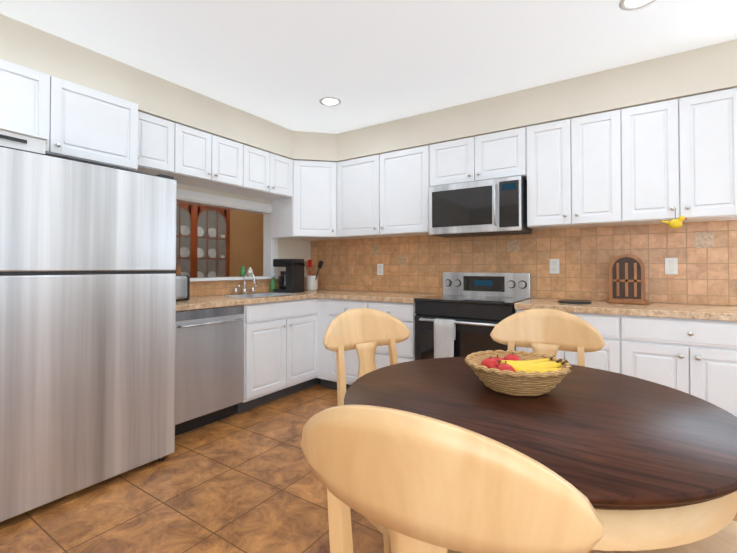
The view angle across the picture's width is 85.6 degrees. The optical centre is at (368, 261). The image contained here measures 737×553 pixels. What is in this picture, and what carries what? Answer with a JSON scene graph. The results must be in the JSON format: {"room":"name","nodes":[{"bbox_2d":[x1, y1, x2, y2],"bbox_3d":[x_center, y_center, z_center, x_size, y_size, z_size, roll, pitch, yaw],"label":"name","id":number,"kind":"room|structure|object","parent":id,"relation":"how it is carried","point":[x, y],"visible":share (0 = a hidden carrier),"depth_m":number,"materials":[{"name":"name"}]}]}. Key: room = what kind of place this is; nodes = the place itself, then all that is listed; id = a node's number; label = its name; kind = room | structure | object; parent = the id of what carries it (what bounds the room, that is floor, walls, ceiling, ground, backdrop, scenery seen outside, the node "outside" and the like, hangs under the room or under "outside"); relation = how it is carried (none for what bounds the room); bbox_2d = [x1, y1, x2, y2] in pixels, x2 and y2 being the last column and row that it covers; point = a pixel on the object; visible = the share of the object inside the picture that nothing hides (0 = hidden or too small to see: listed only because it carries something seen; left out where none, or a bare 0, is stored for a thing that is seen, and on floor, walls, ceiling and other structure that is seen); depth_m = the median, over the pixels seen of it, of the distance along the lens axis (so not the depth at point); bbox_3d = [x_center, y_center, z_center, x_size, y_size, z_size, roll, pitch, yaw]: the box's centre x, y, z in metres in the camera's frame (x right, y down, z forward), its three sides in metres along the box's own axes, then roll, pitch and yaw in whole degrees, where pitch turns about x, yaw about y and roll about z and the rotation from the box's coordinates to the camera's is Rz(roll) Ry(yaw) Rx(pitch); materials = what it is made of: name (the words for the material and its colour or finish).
{"room":"kitchen","nodes":[
{"label":"kitchen","id":0,"kind":"room"},
{"bbox_2d":[177,183,310,296],"bbox_3d":[-1.777,-0.054,3.130,0.120,2.520,8.600,-1,-1,34],"label":"wall","id":1,"kind":"structure","parent":0,"point":[293,249],"depth_m":4.30,"materials":[{"name":"paint"}]},
{"bbox_2d":[0,59,67,157],"bbox_3d":[-2.081,-0.829,2.172,0.447,0.440,0.530,-1,-1,34],"label":"upper cabinet","id":2,"kind":"object","parent":1,"relation":"attached to","point":[33,102],"depth_m":2.17,"materials":[{"name":"white wood"}]},
{"bbox_2d":[64,81,151,174],"bbox_3d":[-1.828,-0.823,2.550,0.447,0.440,0.590,-1,-1,34],"label":"upper cabinet","id":3,"kind":"object","parent":1,"relation":"attached to","point":[100,128],"depth_m":2.46,"materials":[{"name":"white wood"}]},
{"bbox_2d":[152,116,183,178],"bbox_3d":[-1.643,-0.847,2.935,0.327,0.380,0.365,-1,-1,34],"label":"upper cabinet","id":4,"kind":"object","parent":1,"relation":"attached to","point":[167,136],"depth_m":2.91,"materials":[{"name":"white wood"}]},
{"bbox_2d":[177,126,219,186],"bbox_3d":[-1.485,-0.844,3.171,0.327,0.380,0.416,-1,-1,34],"label":"upper cabinet","id":5,"kind":"object","parent":1,"relation":"attached to","point":[201,149],"depth_m":3.15,"materials":[{"name":"white wood"}]},
{"bbox_2d":[200,137,251,192],"bbox_3d":[-1.313,-0.840,3.429,0.327,0.380,0.416,-1,-1,34],"label":"upper cabinet","id":6,"kind":"object","parent":1,"relation":"attached to","point":[235,157],"depth_m":3.42,"materials":[{"name":"white wood"}]},
{"bbox_2d":[177,188,277,281],"bbox_3d":[-1.420,-0.215,3.639,0.190,0.773,1.520,-1,-1,34],"label":"window","id":7,"kind":"structure","parent":1,"relation":"in","point":[270,249],"depth_m":3.89,"materials":[{"name":"white paint"}]},
{"bbox_2d":[175,264,180,274],"bbox_3d":[-1.605,0.077,3.349,0.048,0.120,0.047,-1,-1,34],"label":"bottle","id":8,"kind":"object","parent":7,"relation":"on","point":[178,271],"depth_m":3.33,"materials":[{"name":"ceramic"}]},
{"bbox_2d":[240,265,244,276],"bbox_3d":[-1.233,0.090,3.906,0.048,0.110,0.047,-1,-1,34],"label":"bottle","id":9,"kind":"object","parent":7,"relation":"on","point":[242,271],"depth_m":3.89,"materials":[{"name":"plastic"}]},
{"bbox_2d":[190,278,305,296],"bbox_3d":[-1.252,0.022,3.794,0.012,0.563,2.070,-1,-1,34],"label":"backsplash","id":10,"kind":"structure","parent":1,"relation":"attached to","point":[197,288],"depth_m":3.68,"materials":[{"name":"tile"}]},
{"bbox_2d":[232,147,275,198],"bbox_3d":[-1.142,-0.836,3.685,0.327,0.380,0.411,-1,-1,34],"label":"upper cabinet","id":11,"kind":"object","parent":1,"relation":"attached to","point":[263,162],"depth_m":3.68,"materials":[{"name":"white wood"}]},
{"bbox_2d":[264,155,291,202],"bbox_3d":[-0.985,-0.833,3.920,0.327,0.380,0.366,-1,-1,34],"label":"upper cabinet","id":12,"kind":"object","parent":1,"relation":"attached to","point":[283,165],"depth_m":3.88,"materials":[{"name":"white wood"}]},
{"bbox_2d":[230,209,261,276],"bbox_3d":[-3.992,-0.008,6.294,0.120,2.520,6.040,-1,-1,34],"label":"wall","id":13,"kind":"structure","parent":0,"point":[246,239],"depth_m":8.32,"materials":[{"name":"brown paint"}]},
{"bbox_2d":[262,214,262,275],"bbox_3d":[-0.839,0.013,7.746,3.450,2.520,0.120,-1,-1,34],"label":"wall","id":14,"kind":"structure","parent":0,"point":[262,214],"depth_m":8.66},
{"bbox_2d":[0,383,736,552],"bbox_3d":[-0.066,1.198,0.524,5.600,0.060,6.200,-1,-1,34],"label":"floor","id":15,"kind":"structure","parent":0,"point":[247,481],"depth_m":1.95,"materials":[{"name":"tile"}]},
{"bbox_2d":[0,146,176,521],"bbox_3d":[-1.751,0.334,2.246,0.874,1.718,0.950,-1,-1,34],"label":"fridge","id":16,"kind":"object","parent":15,"relation":"on","point":[87,314],"visible":1,"depth_m":2.01,"materials":[{"name":"silver metal"}]},
{"bbox_2d":[0,127,48,153],"bbox_3d":[-1.768,-0.560,1.891,0.310,0.088,0.290,0,-1,29],"label":"box","id":17,"kind":"object","parent":16,"relation":"on","point":[10,138],"visible":0.75,"depth_m":1.86,"materials":[{"name":"white plastic"}]},
{"bbox_2d":[175,305,243,435],"bbox_3d":[-1.366,0.772,3.010,0.644,0.864,0.598,-1,-1,34],"label":"dishwasher","id":18,"kind":"object","parent":15,"relation":"on","point":[209,369],"visible":0.69,"depth_m":2.85,"materials":[{"name":"silver metal"}]},
{"bbox_2d":[196,300,315,413],"bbox_3d":[-0.975,0.778,3.645,0.619,0.870,0.870,-1,-1,34],"label":"base cabinet","id":19,"kind":"object","parent":15,"relation":"on","point":[280,339],"depth_m":3.41,"materials":[{"name":"white wood"}]},
{"bbox_2d":[176,292,311,310],"bbox_3d":[-1.180,0.318,3.335,0.631,0.040,1.384,-1,-1,34],"label":"countertop","id":20,"kind":"structure","parent":19,"relation":"on","point":[193,303],"depth_m":3.22,"materials":[{"name":"beige stone"}]},
{"bbox_2d":[176,275,189,299],"bbox_3d":[-1.497,0.196,2.951,0.176,0.190,0.310,-1,-1,34],"label":"toaster","id":21,"kind":"object","parent":20,"relation":"on","point":[182,287],"visible":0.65,"depth_m":2.97,"materials":[{"name":"silver metal"}]},
{"bbox_2d":[226,272,293,297],"bbox_3d":[-1.011,0.303,3.677,0.459,0.420,0.630,-1,-1,34],"label":"sink","id":22,"kind":"object","parent":20,"relation":"in","point":[244,294],"depth_m":3.78,"materials":[{"name":"silver metal"}]},
{"bbox_2d":[273,259,303,292],"bbox_3d":[-0.815,0.139,4.036,0.252,0.335,0.217,0,-1,26],"label":"coffee maker","id":23,"kind":"object","parent":20,"relation":"on","point":[291,279],"visible":1,"depth_m":3.96,"materials":[{"name":"black plastic"}]},
{"bbox_2d":[272,289,440,303],"bbox_3d":[-0.169,0.327,3.911,1.671,0.040,0.696,-1,-1,34],"label":"countertop","id":24,"kind":"structure","parent":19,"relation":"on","point":[384,297],"depth_m":3.60,"materials":[{"name":"beige stone"}]},
{"bbox_2d":[270,274,275,291],"bbox_3d":[-0.980,0.216,4.085,0.060,0.182,0.060,-1,-1,34],"label":"soap bottle","id":25,"kind":"object","parent":24,"relation":"on","point":[272,284],"visible":0.85,"depth_m":4.06,"materials":[{"name":"green plastic"}]},
{"bbox_2d":[305,260,322,290],"bbox_3d":[-0.597,0.143,4.299,0.261,0.334,0.140,-1,-1,34],"label":"utensil crock","id":26,"kind":"object","parent":24,"relation":"on","point":[311,283],"visible":1,"depth_m":4.26,"materials":[{"name":"ceramic"}]},
{"bbox_2d":[316,296,367,390],"bbox_3d":[-0.097,0.782,3.895,0.610,0.870,0.630,-1,-1,34],"label":"base cabinet","id":27,"kind":"object","parent":15,"relation":"on","point":[328,308],"depth_m":3.71,"materials":[{"name":"white wood"}]},
{"bbox_2d":[323,308,410,552],"bbox_3d":[0.116,0.707,1.751,0.568,0.961,0.565,-1,-1,34],"label":"chair","id":28,"kind":"object","parent":15,"relation":"on","point":[364,332],"visible":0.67,"depth_m":1.91,"materials":[{"name":"brown wood"}]},
{"bbox_2d":[368,300,415,368],"bbox_3d":[0.329,0.778,3.618,0.525,0.870,0.618,-1,-1,34],"label":"base cabinet","id":29,"kind":"object","parent":15,"relation":"on","point":[405,313],"depth_m":3.30,"materials":[{"name":"white wood"}]},
{"bbox_2d":[301,405,603,552],"bbox_3d":[0.178,0.693,0.761,0.490,0.961,0.524,-1,-1,34],"label":"chair","id":30,"kind":"object","parent":15,"relation":"on","point":[414,482],"visible":1,"depth_m":0.54,"materials":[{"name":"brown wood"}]},
{"bbox_2d":[414,272,530,359],"bbox_3d":[0.838,0.649,3.209,0.760,1.115,0.705,-1,-1,34],"label":"range","id":31,"kind":"object","parent":15,"relation":"on","point":[463,314],"visible":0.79,"depth_m":3.06,"materials":[{"name":"black metal"}]},
{"bbox_2d":[434,318,455,357],"bbox_3d":[0.571,0.639,2.989,0.160,0.415,0.043,-1,-1,34],"label":"towel","id":32,"kind":"object","parent":31,"relation":"hanging from","point":[444,329],"depth_m":2.97,"materials":[{"name":"white fabric"}]},
{"bbox_2d":[344,357,736,550],"bbox_3d":[0.466,0.795,1.221,1.080,0.765,1.080,-1,-1,34],"label":"table","id":33,"kind":"object","parent":15,"relation":"on","point":[640,464],"visible":0.56,"depth_m":0.94,"materials":[{"name":"brown wood"}]},
{"bbox_2d":[465,350,573,395],"bbox_3d":[0.490,0.359,1.308,0.336,0.105,0.329,-1,-1,34],"label":"fruit bowl","id":34,"kind":"object","parent":33,"relation":"on","point":[518,373],"visible":1,"depth_m":1.24,"materials":[{"name":"wicker"}]},
{"bbox_2d":[490,309,604,552],"bbox_3d":[0.731,0.707,1.719,0.490,0.961,0.528,-1,-1,34],"label":"chair","id":35,"kind":"object","parent":15,"relation":"on","point":[550,332],"visible":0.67,"depth_m":1.90,"materials":[{"name":"brown wood"}]},
{"bbox_2d":[514,308,635,376],"bbox_3d":[1.480,0.766,2.849,0.685,0.870,0.618,-1,-1,34],"label":"base cabinet","id":36,"kind":"object","parent":15,"relation":"on","point":[618,355],"depth_m":2.47,"materials":[{"name":"white wood"}]},
{"bbox_2d":[630,520,736,552],"bbox_3d":[0.926,0.695,0.939,0.516,0.961,0.490,-1,-1,34],"label":"chair","id":37,"kind":"object","parent":15,"relation":"on","point":[724,540],"visible":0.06,"depth_m":1.01,"materials":[{"name":"brown wood"}]},
{"bbox_2d":[636,316,736,416],"bbox_3d":[1.989,0.761,2.509,0.780,0.870,0.618,-1,-1,34],"label":"base cabinet","id":38,"kind":"object","parent":15,"relation":"on","point":[691,349],"depth_m":2.25,"materials":[{"name":"white wood"}]},
{"bbox_2d":[514,298,736,323],"bbox_3d":[1.917,0.307,2.555,1.745,0.040,0.632,-1,-1,34],"label":"countertop","id":39,"kind":"structure","parent":38,"relation":"on","point":[597,307],"depth_m":2.49,"materials":[{"name":"beige stone"}]},
{"bbox_2d":[557,300,591,303],"bbox_3d":[1.456,0.283,2.816,0.220,0.012,0.220,-1,-1,34],"label":"trivet","id":40,"kind":"object","parent":39,"relation":"on","point":[575,301],"visible":1,"depth_m":2.77,"materials":[{"name":"black plastic"}]},
{"bbox_2d":[606,254,647,304],"bbox_3d":[1.820,0.119,2.804,0.240,0.340,0.200,-1,-1,34],"label":"radio","id":41,"kind":"object","parent":39,"relation":"on","point":[626,278],"visible":1,"depth_m":2.72,"materials":[{"name":"brown wood"}]},
{"bbox_2d":[0,0,736,133],"bbox_3d":[-0.066,-1.392,0.562,5.840,0.080,6.440,-1,-1,34],"label":"ceiling","id":42,"kind":"structure","parent":0,"point":[289,64],"depth_m":2.42,"materials":[{"name":"paint"}]},
{"bbox_2d":[319,97,340,105],"bbox_3d":[-0.313,-1.307,3.252,0.180,0.012,0.180,-1,-1,34],"label":"recessed light","id":43,"kind":"object","parent":42,"relation":"in","point":[330,101],"visible":1,"depth_m":3.25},
{"bbox_2d":[0,13,736,161],"bbox_3d":[-0.119,-1.190,2.158,3.735,0.278,3.600,-1,-1,34],"label":"soffit","id":44,"kind":"structure","parent":42,"relation":"attached to","point":[702,70],"depth_m":2.85,"materials":[{"name":"paint"}]},
{"bbox_2d":[619,0,655,10],"bbox_3d":[1.369,-1.325,2.007,0.180,0.012,0.180,-1,-1,34],"label":"recessed light","id":45,"kind":"object","parent":42,"relation":"in","point":[628,5],"visible":1,"depth_m":2.04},
{"bbox_2d":[326,229,735,305],"bbox_3d":[1.740,-0.054,3.137,5.720,2.520,0.120,-1,-1,34],"label":"wall","id":46,"kind":"structure","parent":0,"point":[558,298],"depth_m":3.11,"materials":[{"name":"tile"}]},
{"bbox_2d":[271,160,343,240],"bbox_3d":[-0.559,-0.634,4.225,0.693,0.770,0.634,-1,-1,34],"label":"upper cabinet","id":47,"kind":"object","parent":46,"relation":"attached to","point":[312,213],"depth_m":4.02,"materials":[{"name":"white wood"}]},
{"bbox_2d":[340,154,391,238],"bbox_3d":[-0.029,-0.636,4.031,0.625,0.770,0.367,-1,-1,34],"label":"upper cabinet","id":48,"kind":"object","parent":46,"relation":"attached to","point":[361,179],"depth_m":3.88,"materials":[{"name":"white wood"}]},
{"bbox_2d":[384,145,428,236],"bbox_3d":[0.381,-0.640,3.781,0.575,0.770,0.327,-1,-1,34],"label":"upper cabinet","id":49,"kind":"object","parent":46,"relation":"attached to","point":[406,189],"depth_m":3.61,"materials":[{"name":"white wood"}]},
{"bbox_2d":[428,135,483,186],"bbox_3d":[0.813,-0.842,3.495,0.465,0.375,0.327,-1,-1,34],"label":"upper cabinet","id":50,"kind":"object","parent":46,"relation":"attached to","point":[461,160],"depth_m":3.35,"materials":[{"name":"white wood"}]},
{"bbox_2d":[429,176,531,237],"bbox_3d":[0.926,-0.436,3.347,0.760,0.417,0.432,-1,-1,34],"label":"microwave","id":51,"kind":"object","parent":50,"relation":"attached to","point":[493,207],"visible":1,"depth_m":3.17,"materials":[{"name":"silver metal"}]},
{"bbox_2d":[484,127,527,179],"bbox_3d":[1.102,-0.845,3.302,0.460,0.375,0.327,-1,-1,34],"label":"upper cabinet","id":52,"kind":"object","parent":46,"relation":"attached to","point":[505,152],"depth_m":3.12,"materials":[{"name":"white wood"}]},
{"bbox_2d":[311,220,736,305],"bbox_3d":[0.877,0.075,3.631,3.735,0.675,0.013,-1,-1,34],"label":"backsplash","id":53,"kind":"structure","parent":46,"relation":"attached to","point":[705,253],"depth_m":3.19,"materials":[{"name":"tile"}]},
{"bbox_2d":[377,264,382,274],"bbox_3d":[0.121,0.080,4.124,0.072,0.116,0.007,-1,-1,34],"label":"electrical outlet","id":54,"kind":"object","parent":53,"relation":"attached to","point":[379,269],"visible":1,"depth_m":4.12,"materials":[{"name":"plastic"}]},
{"bbox_2d":[550,259,558,273],"bbox_3d":[1.497,0.037,3.205,0.072,0.116,0.007,-1,-1,34],"label":"electrical outlet","id":55,"kind":"object","parent":53,"relation":"attached to","point":[554,266],"visible":1,"depth_m":3.20,"materials":[{"name":"plastic"}]},
{"bbox_2d":[665,258,677,273],"bbox_3d":[2.121,0.031,2.788,0.072,0.116,0.007,-1,-1,34],"label":"electrical outlet","id":56,"kind":"object","parent":53,"relation":"attached to","point":[671,265],"visible":1,"depth_m":2.79,"materials":[{"name":"plastic"}]},
{"bbox_2d":[524,117,587,229],"bbox_3d":[1.445,-0.650,3.070,0.365,0.770,0.327,-1,-1,34],"label":"upper cabinet","id":57,"kind":"object","parent":46,"relation":"attached to","point":[555,177],"depth_m":2.93,"materials":[{"name":"white wood"}]},
{"bbox_2d":[580,107,635,226],"bbox_3d":[1.676,-0.653,2.916,0.421,0.770,0.327,-1,-1,34],"label":"upper cabinet","id":58,"kind":"object","parent":46,"relation":"attached to","point":[609,153],"depth_m":2.74,"materials":[{"name":"white wood"}]},
{"bbox_2d":[632,96,695,224],"bbox_3d":[1.932,-0.655,2.745,0.427,0.770,0.327,-1,-1,34],"label":"upper cabinet","id":59,"kind":"object","parent":46,"relation":"attached to","point":[654,163],"depth_m":2.57,"materials":[{"name":"white wood"}]},
{"bbox_2d":[662,208,687,227],"bbox_3d":[1.921,-0.274,2.499,0.132,0.130,0.042,-1,-1,34],"label":"bird","id":60,"kind":"object","parent":59,"relation":"hanging from","point":[676,223],"visible":1,"depth_m":2.48},
{"bbox_2d":[692,88,736,221],"bbox_3d":[2.170,-0.657,2.586,0.381,0.770,0.327,-1,-1,34],"label":"upper cabinet","id":61,"kind":"object","parent":46,"relation":"attached to","point":[714,114],"depth_m":2.43,"materials":[{"name":"white wood"}]},
{"bbox_3d":[-2.496,1.267,5.275,3.480,0.060,5.800,-1,-1,34],"label":"floor","id":62,"kind":"structure","parent":0,"visible":0},
{"bbox_2d":[176,202,229,277],"bbox_3d":[-3.065,0.069,6.785,0.475,2.380,1.530,-1,-1,34],"label":"china cabinet","id":63,"kind":"object","parent":62,"relation":"on","point":[202,241],"visible":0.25,"depth_m":6.99,"materials":[{"name":"brown wood"}]}
]}

